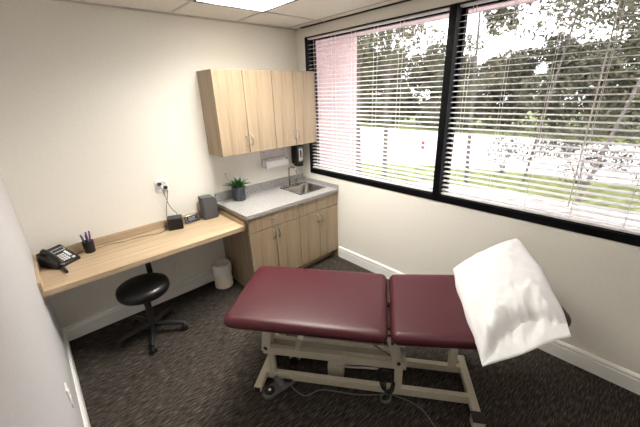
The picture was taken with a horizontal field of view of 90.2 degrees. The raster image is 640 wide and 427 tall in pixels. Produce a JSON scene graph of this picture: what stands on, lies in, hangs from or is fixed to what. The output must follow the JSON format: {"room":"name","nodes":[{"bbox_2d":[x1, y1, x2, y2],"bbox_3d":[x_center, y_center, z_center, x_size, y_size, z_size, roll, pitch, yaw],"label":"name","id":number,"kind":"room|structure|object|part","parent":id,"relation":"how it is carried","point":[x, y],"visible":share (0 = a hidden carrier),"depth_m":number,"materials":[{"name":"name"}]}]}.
{"room":"examination room","nodes":[
{"label":"examination room","id":0,"kind":"room"},
{"bbox_2d":[0,175,83,426],"bbox_3d":[-0.969,0.208,0.875,0.100,2.867,3.750,-20,27,-39],"label":"wall","id":1,"kind":"structure","parent":0,"point":[35,368],"depth_m":1.23,"materials":[{"name":"grey paint"}]},
{"bbox_2d":[64,382,73,407],"bbox_3d":[-1.294,0.937,1.649,0.010,0.116,0.072,-20,27,-39],"label":"power outlet","id":2,"kind":"object","parent":1,"relation":"attached to","point":[66,387],"visible":1,"depth_m":1.63,"materials":[{"name":"white plastic"}]},
{"bbox_2d":[62,329,90,426],"bbox_3d":[-0.876,1.470,1.389,0.018,0.139,3.736,-20,27,-39],"label":"baseboard","id":3,"kind":"structure","parent":1,"relation":"attached to","point":[85,418],"depth_m":2.17,"materials":[{"name":"white paint"}]},
{"bbox_2d":[0,0,303,327],"bbox_3d":[-1.242,-0.620,3.095,2.916,2.867,0.100,-20,27,-39],"label":"wall","id":4,"kind":"structure","parent":0,"point":[99,104],"depth_m":2.60,"materials":[{"name":"white paint"}]},
{"bbox_2d":[61,269,214,340],"bbox_3d":[-1.603,0.829,3.155,1.501,0.139,0.018,-20,27,-39],"label":"baseboard","id":5,"kind":"structure","parent":4,"relation":"attached to","point":[73,331],"depth_m":2.96,"materials":[{"name":"white paint"}]},
{"bbox_2d":[32,209,245,301],"bbox_3d":[-1.437,0.257,2.725,1.504,0.158,0.565,-20,27,-39],"label":"desk","id":6,"kind":"object","parent":4,"relation":"attached to","point":[111,259],"visible":0.84,"depth_m":2.62,"materials":[{"name":"brown wood"}]},
{"bbox_2d":[36,244,80,272],"bbox_3d":[-1.921,0.319,2.375,0.294,0.143,0.210,3,21,14],"label":"desk phone","id":7,"kind":"object","parent":6,"relation":"on","point":[59,256],"visible":1,"depth_m":2.35,"materials":[{"name":"black plastic"}]},
{"bbox_2d":[81,239,95,253],"bbox_3d":[-1.864,0.266,2.575,0.080,0.095,0.080,-20,27,-39],"label":"pen cup","id":8,"kind":"object","parent":6,"relation":"on","point":[89,247],"visible":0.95,"depth_m":2.55,"materials":[{"name":"black plastic"}]},
{"bbox_2d":[98,228,166,247],"bbox_3d":[-1.624,0.220,2.798,0.563,0.007,0.068,-19,27,-38],"label":"cable","id":9,"kind":"object","parent":6,"relation":"on","point":[166,228],"visible":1,"depth_m":2.78,"materials":[{"name":"black plastic"}]},
{"bbox_2d":[163,186,167,222],"bbox_3d":[-1.426,-0.066,2.988,0.066,0.389,0.042,-20,27,-39],"label":"cable","id":10,"kind":"object","parent":6,"relation":"on","point":[164,187],"visible":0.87,"depth_m":2.95,"materials":[{"name":"plastic"}]},
{"bbox_2d":[167,214,183,230],"bbox_3d":[-1.354,0.082,2.993,0.125,0.111,0.119,-10,22,-21],"label":"cube","id":11,"kind":"object","parent":6,"relation":"on","point":[175,222],"visible":1,"depth_m":2.95,"materials":[{"name":"black plastic"}]},
{"bbox_2d":[157,182,176,213],"bbox_3d":[-1.413,-0.130,2.957,0.118,0.329,0.049,-7,21,-14],"label":"cable","id":12,"kind":"object","parent":11,"relation":"attached to","point":[158,183],"visible":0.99,"depth_m":2.90,"materials":[{"name":"plastic"}]},
{"bbox_3d":[-1.356,0.031,2.974,0.097,0.003,0.097,-10,22,-21],"label":"panel","id":13,"kind":"part","parent":11,"relation":"part of","materials":[{"name":"black plastic"}]},
{"bbox_2d":[183,213,199,223],"bbox_3d":[-1.254,0.047,3.118,0.058,0.080,0.148,16,27,39],"label":"desk clock","id":14,"kind":"object","parent":6,"relation":"on","point":[195,217],"visible":1,"depth_m":3.10,"materials":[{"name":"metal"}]},
{"bbox_2d":[198,194,218,219],"bbox_3d":[-1.111,-0.071,3.209,0.160,0.228,0.114,-17,26,-35],"label":"speaker","id":15,"kind":"object","parent":6,"relation":"on","point":[209,208],"visible":1,"depth_m":3.16},
{"bbox_2d":[204,200,217,218],"bbox_3d":[-1.085,-0.039,3.168,0.115,0.165,0.004,-17,26,-35],"label":"grille","id":16,"kind":"object","parent":15,"relation":"attached to","point":[210,206],"depth_m":3.17,"materials":[{"name":"grey fabric"}]},
{"bbox_2d":[154,178,168,192],"bbox_3d":[-1.454,-0.259,2.932,0.116,0.116,0.010,-20,27,-39],"label":"power outlet","id":17,"kind":"object","parent":4,"relation":"attached to","point":[164,182],"visible":0.86,"depth_m":2.93,"materials":[{"name":"white plastic"}]},
{"bbox_2d":[196,69,276,156],"bbox_3d":[-0.776,-0.984,3.116,0.617,0.753,0.327,-20,27,-39],"label":"upper cabinet","id":18,"kind":"object","parent":4,"relation":"attached to","point":[238,110],"visible":1,"depth_m":2.99,"materials":[{"name":"brown wood"}]},
{"bbox_3d":[-0.814,-0.914,2.935,0.292,0.749,0.019,-20,27,-39],"label":"door","id":19,"kind":"part","parent":18,"relation":"part of","materials":[{"name":"brown wood"}]},
{"bbox_3d":[-0.588,-0.995,3.128,0.313,0.749,0.019,-20,27,-39],"label":"door","id":20,"kind":"part","parent":18,"relation":"part of","materials":[{"name":"brown wood"}]},
{"bbox_2d":[260,147,287,168],"bbox_3d":[-0.512,-0.641,3.672,0.336,0.190,0.079,-20,27,-39],"label":"wall rack","id":21,"kind":"object","parent":4,"relation":"attached to","point":[271,158],"visible":1,"depth_m":3.66,"materials":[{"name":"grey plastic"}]},
{"bbox_2d":[263,157,287,168],"bbox_3d":[-0.508,-0.591,3.688,0.304,0.085,0.073,-20,27,-39],"label":"tray","id":22,"kind":"object","parent":21,"relation":"on","point":[268,162],"depth_m":3.64,"materials":[{"name":"white plastic"}]},
{"bbox_2d":[214,173,338,201],"bbox_3d":[-0.442,-0.245,3.484,1.206,0.092,0.622,-20,27,-39],"label":"backsplash","id":23,"kind":"structure","parent":4,"relation":"attached to","point":[222,196],"depth_m":3.71,"materials":[{"name":"grey stone"}]},
{"bbox_2d":[270,70,315,147],"bbox_3d":[-0.343,-1.139,3.486,0.564,0.753,0.327,-20,27,-39],"label":"upper cabinet","id":24,"kind":"object","parent":4,"relation":"attached to","point":[293,92],"visible":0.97,"depth_m":3.38,"materials":[{"name":"brown wood"}]},
{"bbox_3d":[-0.373,-1.072,3.312,0.260,0.749,0.019,-20,27,-39],"label":"door","id":25,"kind":"part","parent":24,"relation":"part of","materials":[{"name":"brown wood"}]},
{"bbox_3d":[-0.166,-1.146,3.489,0.292,0.749,0.019,-20,27,-39],"label":"door","id":26,"kind":"part","parent":24,"relation":"part of","materials":[{"name":"brown wood"}]},
{"bbox_2d":[291,144,303,166],"bbox_3d":[-0.267,-0.704,3.864,0.116,0.255,0.114,-20,27,-39],"label":"soap dispenser","id":27,"kind":"object","parent":4,"relation":"attached to","point":[296,150],"visible":0.96,"depth_m":3.82,"materials":[{"name":"black plastic"}]},
{"bbox_3d":[-0.235,-0.709,3.825,0.080,0.180,0.010,-20,27,-39],"label":"panel","id":28,"kind":"part","parent":27,"relation":"part of","materials":[{"name":"grey plastic"}]},
{"bbox_2d":[74,0,402,28],"bbox_3d":[0.018,-1.228,1.347,2.696,0.020,3.750,-20,27,-39],"label":"ceiling","id":29,"kind":"structure","parent":0,"point":[311,9],"depth_m":2.65,"materials":[{"name":"tile"}]},
{"bbox_2d":[53,0,391,29],"bbox_3d":[0.019,-1.213,1.353,2.696,0.012,3.750,-20,27,-39],"label":"grid","id":30,"kind":"object","parent":29,"relation":"attached to","point":[69,1],"depth_m":2.71,"materials":[{"name":"paint"}]},
{"bbox_2d":[193,0,296,12],"bbox_3d":[-0.293,-1.568,2.061,0.610,0.188,1.220,-20,27,-39],"label":"ceiling light","id":31,"kind":"object","parent":29,"relation":"attached to","point":[263,6],"visible":1,"depth_m":2.51,"materials":[{"name":"white paint"}]},
{"bbox_2d":[316,35,356,172],"bbox_3d":[0.061,-0.903,4.594,0.995,2.950,0.350,-20,27,-39],"label":"wall","id":32,"kind":"structure","parent":0,"point":[319,65],"depth_m":4.28,"materials":[{"name":"pink paint"}]},
{"bbox_2d":[69,254,639,426],"bbox_3d":[0.113,1.226,2.281,2.916,0.100,3.950,-20,27,-39],"label":"floor","id":33,"kind":"structure","parent":0,"point":[205,374],"depth_m":2.21,"materials":[{"name":"carpet"}]},
{"bbox_2d":[115,262,188,353],"bbox_3d":[-1.469,0.753,2.661,0.523,0.620,0.549,-20,27,-39],"label":"stool","id":34,"kind":"object","parent":33,"relation":"on","point":[145,288],"visible":0.97,"depth_m":2.61,"materials":[{"name":"black leather"}]},
{"bbox_3d":[-1.546,0.997,2.668,0.246,0.060,0.042,-20,27,-39],"label":"leg","id":35,"kind":"part","parent":34,"relation":"part of","materials":[{"name":"black plastic"}]},
{"bbox_3d":[-1.566,0.938,2.824,0.246,0.060,0.042,9,24,28],"label":"leg","id":36,"kind":"part","parent":34,"relation":"part of","materials":[{"name":"black plastic"}]},
{"bbox_3d":[-1.454,0.612,2.627,0.396,0.098,0.396,-20,27,-39],"label":"seat","id":37,"kind":"part","parent":34,"relation":"part of","materials":[{"name":"black leather"}]},
{"bbox_3d":[-1.488,0.513,2.740,0.045,0.224,0.169,-6,21,-11],"label":"backrest post","id":38,"kind":"part","parent":34,"relation":"part of","materials":[{"name":"black plastic"}]},
{"bbox_3d":[-1.382,1.003,2.636,0.042,0.060,0.246,-11,22,-22],"label":"leg","id":39,"kind":"part","parent":34,"relation":"part of","materials":[{"name":"black plastic"}]},
{"bbox_3d":[-1.414,0.909,2.888,0.042,0.059,0.246,2,21,11],"label":"leg","id":40,"kind":"part","parent":34,"relation":"part of","materials":[{"name":"black plastic"}]},
{"bbox_3d":[-1.300,0.949,2.772,0.246,0.059,0.042,-4,21,-6],"label":"leg","id":41,"kind":"part","parent":34,"relation":"part of","materials":[{"name":"black plastic"}]},
{"bbox_2d":[212,259,232,288],"bbox_3d":[-1.037,0.645,3.405,0.200,0.268,0.201,-20,27,-39],"label":"waste bin","id":42,"kind":"object","parent":33,"relation":"on","point":[221,268],"visible":1,"depth_m":3.35,"materials":[{"name":"beige plastic"}]},
{"bbox_2d":[219,204,301,286],"bbox_3d":[-0.625,0.299,3.478,0.608,0.837,0.640,-20,27,-39],"label":"base cabinet","id":43,"kind":"object","parent":33,"relation":"on","point":[271,239],"visible":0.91,"depth_m":3.25,"materials":[{"name":"brown wood"}]},
{"bbox_3d":[-0.550,0.431,3.202,0.296,0.576,0.019,-20,27,-39],"label":"door","id":44,"kind":"part","parent":43,"relation":"part of","materials":[{"name":"brown wood"}]},
{"bbox_3d":[-0.450,0.046,3.167,0.602,0.146,0.019,-20,27,-39],"label":"drawer","id":45,"kind":"part","parent":43,"relation":"part of","materials":[{"name":"brown wood"}]},
{"bbox_2d":[214,173,338,219],"bbox_3d":[-0.441,-0.229,3.490,1.206,0.127,0.622,-20,27,-39],"label":"countertop","id":46,"kind":"structure","parent":43,"relation":"on","point":[267,197],"depth_m":3.40,"materials":[{"name":"grey stone"}]},
{"bbox_2d":[222,173,249,201],"bbox_3d":[-0.875,-0.291,3.351,0.287,0.300,0.278,-1,21,2],"label":"potted plant","id":47,"kind":"object","parent":46,"relation":"on","point":[238,186],"visible":1,"depth_m":3.31,"materials":[{"name":"green plant"}]},
{"bbox_3d":[-0.852,-0.216,3.362,0.140,0.150,0.140,-20,27,-39],"label":"pot","id":48,"kind":"part","parent":47,"relation":"part of","materials":[{"name":"grey ceramic"}]},
{"bbox_2d":[279,166,298,187],"bbox_3d":[-0.329,-0.430,3.732,0.302,0.247,0.153,-20,27,-39],"label":"faucet","id":49,"kind":"object","parent":46,"relation":"on","point":[289,167],"visible":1,"depth_m":3.76,"materials":[{"name":"silver metal"}]},
{"bbox_3d":[-0.362,-0.334,3.811,0.250,0.012,0.044,-20,27,-39],"label":"plate","id":50,"kind":"part","parent":49,"relation":"part of","materials":[{"name":"silver metal"}]},
{"bbox_3d":[-0.317,-0.436,3.733,0.144,0.237,0.020,13,25,35],"label":"spout","id":51,"kind":"part","parent":49,"relation":"part of","materials":[{"name":"silver metal"}]},
{"bbox_2d":[280,182,325,194],"bbox_3d":[-0.200,-0.228,3.760,0.393,0.161,0.407,-20,27,-39],"label":"sink","id":52,"kind":"object","parent":46,"relation":"in","point":[302,188],"visible":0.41,"depth_m":3.85,"materials":[{"name":"metal"}]},
{"bbox_3d":[-0.327,0.351,3.392,0.300,0.576,0.019,-20,27,-39],"label":"door","id":53,"kind":"part","parent":43,"relation":"part of","materials":[{"name":"brown wood"}]},
{"bbox_2d":[262,375,295,399],"bbox_3d":[-0.282,1.180,2.214,0.260,0.058,0.104,-17,26,-35],"label":"foot pedal","id":54,"kind":"object","parent":33,"relation":"on","point":[278,385],"visible":0.79,"depth_m":2.18,"materials":[{"name":"grey plastic"}]},
{"bbox_2d":[264,385,274,394],"bbox_3d":[-0.342,1.202,2.171,0.071,0.008,0.072,-13,24,-28],"label":"switch","id":55,"kind":"object","parent":54,"relation":"attached to","point":[270,389],"depth_m":2.16,"materials":[{"name":"black plastic"}]},
{"bbox_2d":[283,378,292,382],"bbox_3d":[-0.223,1.165,2.259,0.071,0.008,0.072,-13,24,-28],"label":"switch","id":56,"kind":"object","parent":54,"relation":"attached to","point":[285,380],"depth_m":2.24,"materials":[{"name":"black plastic"}]},
{"bbox_2d":[298,192,337,267],"bbox_3d":[-0.193,0.144,3.847,0.570,0.837,0.640,-20,27,-39],"label":"base cabinet","id":57,"kind":"object","parent":33,"relation":"on","point":[317,217],"visible":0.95,"depth_m":3.62,"materials":[{"name":"brown wood"}]},
{"bbox_3d":[-0.110,0.273,3.578,0.280,0.576,0.019,-20,27,-39],"label":"door","id":58,"kind":"part","parent":57,"relation":"part of","materials":[{"name":"brown wood"}]},
{"bbox_3d":[0.099,0.199,3.756,0.278,0.576,0.019,-20,27,-39],"label":"door","id":59,"kind":"part","parent":57,"relation":"part of","materials":[{"name":"brown wood"}]},
{"bbox_2d":[337,209,337,255],"bbox_3d":[0.006,0.063,4.043,0.011,0.837,0.598,-20,27,-39],"label":"trim","id":60,"kind":"structure","parent":57,"relation":"attached to","point":[337,209],"depth_m":3.87,"materials":[{"name":"brown wood"}]},
{"bbox_2d":[290,384,380,396],"bbox_3d":[0.103,1.213,2.148,0.640,0.015,0.078,1,21,8],"label":"cable","id":61,"kind":"object","parent":33,"relation":"on","point":[290,384],"visible":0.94,"depth_m":2.15,"materials":[{"name":"grey plastic"}]},
{"bbox_2d":[223,266,570,426],"bbox_3d":[0.441,0.826,2.148,1.996,0.720,0.682,2,21,10],"label":"table","id":62,"kind":"object","parent":33,"relation":"on","point":[422,310],"visible":0.88,"depth_m":2.06,"materials":[{"name":"maroon vinyl"},{"name":"cream painted metal"},{"name":"black plastic"}]},
{"bbox_3d":[-0.357,0.810,2.123,0.094,0.270,0.008,2,21,10],"label":"link plate","id":63,"kind":"part","parent":62,"relation":"part of","materials":[{"name":"beige metal"}]},
{"bbox_3d":[-0.333,1.035,2.239,0.045,0.167,0.036,2,21,10],"label":"upright post","id":64,"kind":"part","parent":62,"relation":"part of","materials":[{"name":"beige metal"}]},
{"bbox_3d":[-0.133,0.822,2.085,0.120,0.279,0.022,13,26,35],"label":"support arm","id":65,"kind":"part","parent":62,"relation":"part of"},
{"bbox_2d":[223,266,387,343],"bbox_3d":[-0.057,0.560,2.145,0.999,0.068,0.682,2,21,10],"label":"cushion","id":66,"kind":"object","parent":62,"relation":"on","point":[330,304],"depth_m":2.01,"materials":[{"name":"red leather"}]},
{"bbox_3d":[0.081,0.946,2.121,0.955,0.058,0.040,2,21,10],"label":"lift rail","id":67,"kind":"part","parent":62,"relation":"part of","materials":[{"name":"beige metal"}]},
{"bbox_3d":[0.104,0.929,2.245,0.955,0.050,0.040,2,21,10],"label":"lift rail","id":68,"kind":"part","parent":62,"relation":"part of","materials":[{"name":"beige metal"}]},
{"bbox_3d":[0.287,1.161,2.164,1.343,0.056,0.036,2,21,10],"label":"rail","id":69,"kind":"part","parent":62,"relation":"part of","materials":[{"name":"beige metal"}]},
{"bbox_3d":[0.331,1.076,2.385,1.343,0.056,0.036,2,21,10],"label":"rail","id":70,"kind":"part","parent":62,"relation":"part of","materials":[{"name":"beige metal"}]},
{"bbox_3d":[0.512,0.754,2.247,0.124,0.310,0.008,2,21,10],"label":"link plate","id":71,"kind":"part","parent":62,"relation":"part of","materials":[{"name":"metal"}]},
{"bbox_3d":[0.459,0.838,1.972,0.124,0.270,0.008,2,21,10],"label":"link plate","id":72,"kind":"part","parent":62,"relation":"part of","materials":[{"name":"beige metal"}]},
{"bbox_3d":[0.510,1.064,2.083,0.050,0.167,0.036,2,21,10],"label":"upright post","id":73,"kind":"part","parent":62,"relation":"part of","materials":[{"name":"beige metal"}]},
{"bbox_3d":[0.924,0.843,2.201,0.063,0.482,0.099,-6,21,-9],"label":"head support post","id":74,"kind":"part","parent":62,"relation":"part of","materials":[{"name":"beige metal"}]},
{"bbox_2d":[389,274,570,349],"bbox_3d":[0.929,0.562,1.950,0.985,0.068,0.682,-2,20,12],"label":"cushion","id":75,"kind":"object","parent":62,"relation":"on","point":[426,310],"depth_m":1.87,"materials":[{"name":"red leather"}]},
{"bbox_2d":[453,238,570,366],"bbox_3d":[1.093,0.441,1.883,0.486,0.275,0.986,2,21,11],"label":"pillow","id":76,"kind":"object","parent":62,"relation":"on","point":[511,307],"visible":1,"depth_m":1.71,"materials":[{"name":"white fabric"}]},
{"bbox_2d":[380,392,434,426],"bbox_3d":[0.660,1.272,1.909,0.149,0.035,0.669,-20,27,-39],"label":"cable","id":77,"kind":"object","parent":33,"relation":"on","point":[383,393],"visible":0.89,"depth_m":2.07,"materials":[{"name":"grey plastic"}]},
{"bbox_2d":[348,0,534,35],"bbox_3d":[3.094,-1.362,0.850,0.995,0.350,9.450,-20,27,-39],"label":"ceiling","id":78,"kind":"structure","parent":0,"point":[513,2],"depth_m":3.34,"materials":[{"name":"pink paint"}]},
{"bbox_2d":[296,0,639,374],"bbox_3d":[1.093,-0.530,2.636,0.130,2.867,3.750,-20,27,-39],"label":"wall","id":79,"kind":"structure","parent":0,"point":[596,280],"depth_m":2.52,"materials":[{"name":"white paint"}]},
{"bbox_2d":[304,37,315,171],"bbox_3d":[1.029,-0.825,2.585,0.134,1.479,3.307,-20,27,-39],"label":"trim","id":80,"kind":"structure","parent":79,"relation":"attached to","point":[308,43],"depth_m":3.54,"materials":[{"name":"black metal"}]},
{"bbox_2d":[300,0,410,28],"bbox_3d":[1.034,-1.554,2.155,0.022,0.008,3.650,-20,27,-39],"label":"trim","id":81,"kind":"structure","parent":79,"relation":"attached to","point":[403,0],"depth_m":2.85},
{"bbox_2d":[305,5,449,199],"bbox_3d":[0.461,-1.022,3.161,0.131,1.479,1.618,-20,27,-39],"label":"window","id":82,"kind":"structure","parent":79,"relation":"in","point":[401,189],"depth_m":3.16,"materials":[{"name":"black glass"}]},
{"bbox_2d":[307,7,449,191],"bbox_3d":[0.452,-1.041,3.140,0.058,1.413,1.618,-20,27,-39],"label":"window blind","id":83,"kind":"object","parent":82,"relation":"attached to","point":[448,8],"visible":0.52,"depth_m":3.03,"materials":[{"name":"white plastic"}]},
{"bbox_3d":[0.476,-0.389,3.387,0.050,0.018,1.612,-20,27,-39],"label":"rail","id":84,"kind":"part","parent":83,"relation":"part of","materials":[{"name":"white plastic"}]},
{"bbox_2d":[432,3,462,200],"bbox_3d":[1.030,-0.823,2.580,0.138,1.479,0.057,-20,27,-39],"label":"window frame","id":85,"kind":"structure","parent":79,"relation":"attached to","point":[454,24],"depth_m":2.49,"materials":[{"name":"black metal"}]},
{"bbox_2d":[339,246,639,394],"bbox_3d":[1.296,0.839,2.854,0.018,0.139,3.125,-20,27,-39],"label":"baseboard","id":86,"kind":"structure","parent":79,"relation":"attached to","point":[627,379],"depth_m":2.28,"materials":[{"name":"white paint"}]},
{"bbox_2d":[438,0,639,246],"bbox_3d":[1.594,-0.625,2.001,0.131,1.479,1.608,-20,27,-39],"label":"window","id":87,"kind":"structure","parent":79,"relation":"in","point":[627,238],"depth_m":2.32,"materials":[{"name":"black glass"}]},
{"bbox_2d":[441,0,639,235],"bbox_3d":[1.579,-0.643,1.979,0.069,1.413,1.600,-20,27,-39],"label":"window blind","id":88,"kind":"object","parent":87,"relation":"attached to","point":[563,217],"visible":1,"depth_m":2.10,"materials":[{"name":"white plastic"}]},
{"bbox_3d":[1.606,0.008,2.229,0.050,0.018,1.594,-20,27,-39],"label":"rail","id":89,"kind":"part","parent":88,"relation":"part of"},
{"label":"outside","id":90,"kind":"structure","parent":0,"visible":0},
{"bbox_2d":[361,163,639,211],"bbox_3d":[-1.619,-2.509,13.440,44.192,0.220,3.025,17,28,40],"label":"lawn","id":91,"kind":"structure","parent":90,"point":[395,165],"depth_m":7.74,"materials":[{"name":"green plant"}]},
{"bbox_2d":[437,12,506,182],"bbox_3d":[3.606,-2.872,7.412,1.195,4.436,1.557,-11,22,-22],"label":"tree","id":92,"kind":"object","parent":91,"relation":"on","point":[478,28],"visible":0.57,"depth_m":7.41,"materials":[{"name":"green plant"}]},
{"bbox_2d":[478,115,532,173],"bbox_3d":[4.881,-1.760,8.382,0.903,1.606,1.347,-20,27,-39],"label":"shrub","id":93,"kind":"object","parent":91,"relation":"on","point":[511,139],"visible":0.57,"depth_m":8.30,"materials":[{"name":"green plant"}]},
{"bbox_2d":[482,0,639,181],"bbox_3d":[5.727,-3.752,6.649,4.307,6.518,3.375,-7,21,-14],"label":"tree","id":94,"kind":"object","parent":91,"relation":"on","point":[501,10],"visible":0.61,"depth_m":6.88,"materials":[{"name":"green plant"}]},
{"bbox_2d":[507,116,639,187],"bbox_3d":[5.788,-1.321,7.061,2.149,1.662,2.496,-1,21,4],"label":"shrub","id":95,"kind":"object","parent":91,"relation":"on","point":[596,132],"visible":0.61,"depth_m":6.91,"materials":[{"name":"green plant"}]},
{"bbox_2d":[620,111,639,182],"bbox_3d":[7.399,-1.069,6.169,1.546,1.714,2.815,-20,27,-39],"label":"shrub","id":96,"kind":"object","parent":91,"relation":"on","point":[627,118],"visible":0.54,"depth_m":6.82,"materials":[{"name":"green plant"}]},
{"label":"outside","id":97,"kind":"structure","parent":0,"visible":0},
{"bbox_2d":[361,126,639,184],"bbox_3d":[1.818,-3.757,16.450,9.800,0.200,44.000,-20,27,-39],"label":"parking lot","id":98,"kind":"structure","parent":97,"point":[618,147],"depth_m":11.61,"materials":[{"name":"grey asphalt"}]},
{"bbox_2d":[420,141,424,157],"bbox_3d":[3.487,-2.164,10.854,0.110,0.660,0.107,-20,27,-39],"label":"marker post","id":99,"kind":"object","parent":98,"relation":"on","point":[422,142],"visible":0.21,"depth_m":10.80,"materials":[{"name":"white plastic"}]},
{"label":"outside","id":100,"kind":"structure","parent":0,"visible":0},
{"bbox_2d":[397,181,639,229],"bbox_3d":[-2.291,-2.291,12.939,2.400,0.210,44.000,-20,27,-39],"label":"planting bed","id":101,"kind":"object","parent":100,"point":[457,189],"visible":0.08,"depth_m":6.36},
{"bbox_2d":[356,34,385,173],"bbox_3d":[0.839,-2.621,7.322,1.213,4.237,1.706,7,22,22],"label":"tree","id":102,"kind":"object","parent":101,"relation":"on","point":[368,54],"visible":0.29,"depth_m":7.12,"materials":[{"name":"green plant"}]},
{"bbox_2d":[357,23,445,178],"bbox_3d":[1.499,-2.774,7.095,2.714,4.633,2.046,-20,27,-39],"label":"tree","id":103,"kind":"object","parent":101,"relation":"on","point":[388,52],"visible":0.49,"depth_m":6.79,"materials":[{"name":"green plant"}]},
{"bbox_2d":[574,0,639,205],"bbox_3d":[6.034,-3.213,5.038,4.294,6.589,3.965,-20,27,-39],"label":"tree","id":104,"kind":"object","parent":101,"relation":"on","point":[630,3],"visible":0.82,"depth_m":5.66,"materials":[{"name":"green plant"}]},
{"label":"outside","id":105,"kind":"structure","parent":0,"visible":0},
{"bbox_2d":[361,109,639,143],"bbox_3d":[12.384,-7.554,25.467,19.000,0.230,44.000,-20,27,-39],"label":"verge","id":106,"kind":"structure","parent":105,"point":[619,140],"depth_m":17.75,"materials":[{"name":"green plant"}]},
{"bbox_2d":[359,52,400,122],"bbox_3d":[3.248,-8.914,23.179,4.799,5.471,4.248,11,24,30],"label":"bushy tree","id":107,"kind":"object","parent":106,"relation":"on","point":[363,73],"visible":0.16,"depth_m":21.71,"materials":[{"name":"green plant"}]},
{"bbox_2d":[360,55,419,126],"bbox_3d":[4.587,-8.351,21.886,4.202,4.910,4.413,-20,27,-39],"label":"bushy tree","id":108,"kind":"object","parent":106,"relation":"on","point":[392,71],"visible":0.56,"depth_m":21.16,"materials":[{"name":"green plant"}]},
{"bbox_2d":[407,43,468,125],"bbox_3d":[7.709,-7.833,20.215,4.248,5.197,4.799,0,21,6],"label":"bushy tree","id":109,"kind":"object","parent":106,"relation":"on","point":[421,74],"visible":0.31,"depth_m":19.69,"materials":[{"name":"green plant"}]},
{"bbox_2d":[419,53,503,128],"bbox_3d":[7.929,-6.804,18.208,4.413,4.321,4.202,-4,21,-6],"label":"bushy tree","id":110,"kind":"object","parent":106,"relation":"on","point":[488,63],"visible":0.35,"depth_m":17.61,"materials":[{"name":"green plant"}]},
{"bbox_2d":[465,47,545,129],"bbox_3d":[10.099,-6.529,17.408,4.666,4.462,4.429,-4,21,-6],"label":"bushy tree","id":111,"kind":"object","parent":106,"relation":"on","point":[533,52],"visible":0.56,"depth_m":16.26,"materials":[{"name":"green plant"}]},
{"bbox_2d":[511,33,636,132],"bbox_3d":[11.611,-5.749,14.815,4.666,4.788,4.411,6,22,20],"label":"bushy tree","id":112,"kind":"object","parent":106,"relation":"on","point":[597,54],"visible":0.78,"depth_m":14.16,"materials":[{"name":"green plant"}]},
{"bbox_2d":[579,31,639,133],"bbox_3d":[13.935,-5.559,13.611,4.413,4.910,4.202,12,25,33],"label":"bushy tree","id":113,"kind":"object","parent":106,"relation":"on","point":[620,44],"visible":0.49,"depth_m":13.44,"materials":[{"name":"green plant"}]},
{"bbox_2d":[625,20,639,67],"bbox_3d":[14.964,-5.269,12.100,4.248,5.744,4.799,-5,21,-9],"label":"bushy tree","id":114,"kind":"object","parent":106,"relation":"on","point":[634,52],"visible":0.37,"depth_m":13.11,"materials":[{"name":"green plant"}]}
]}

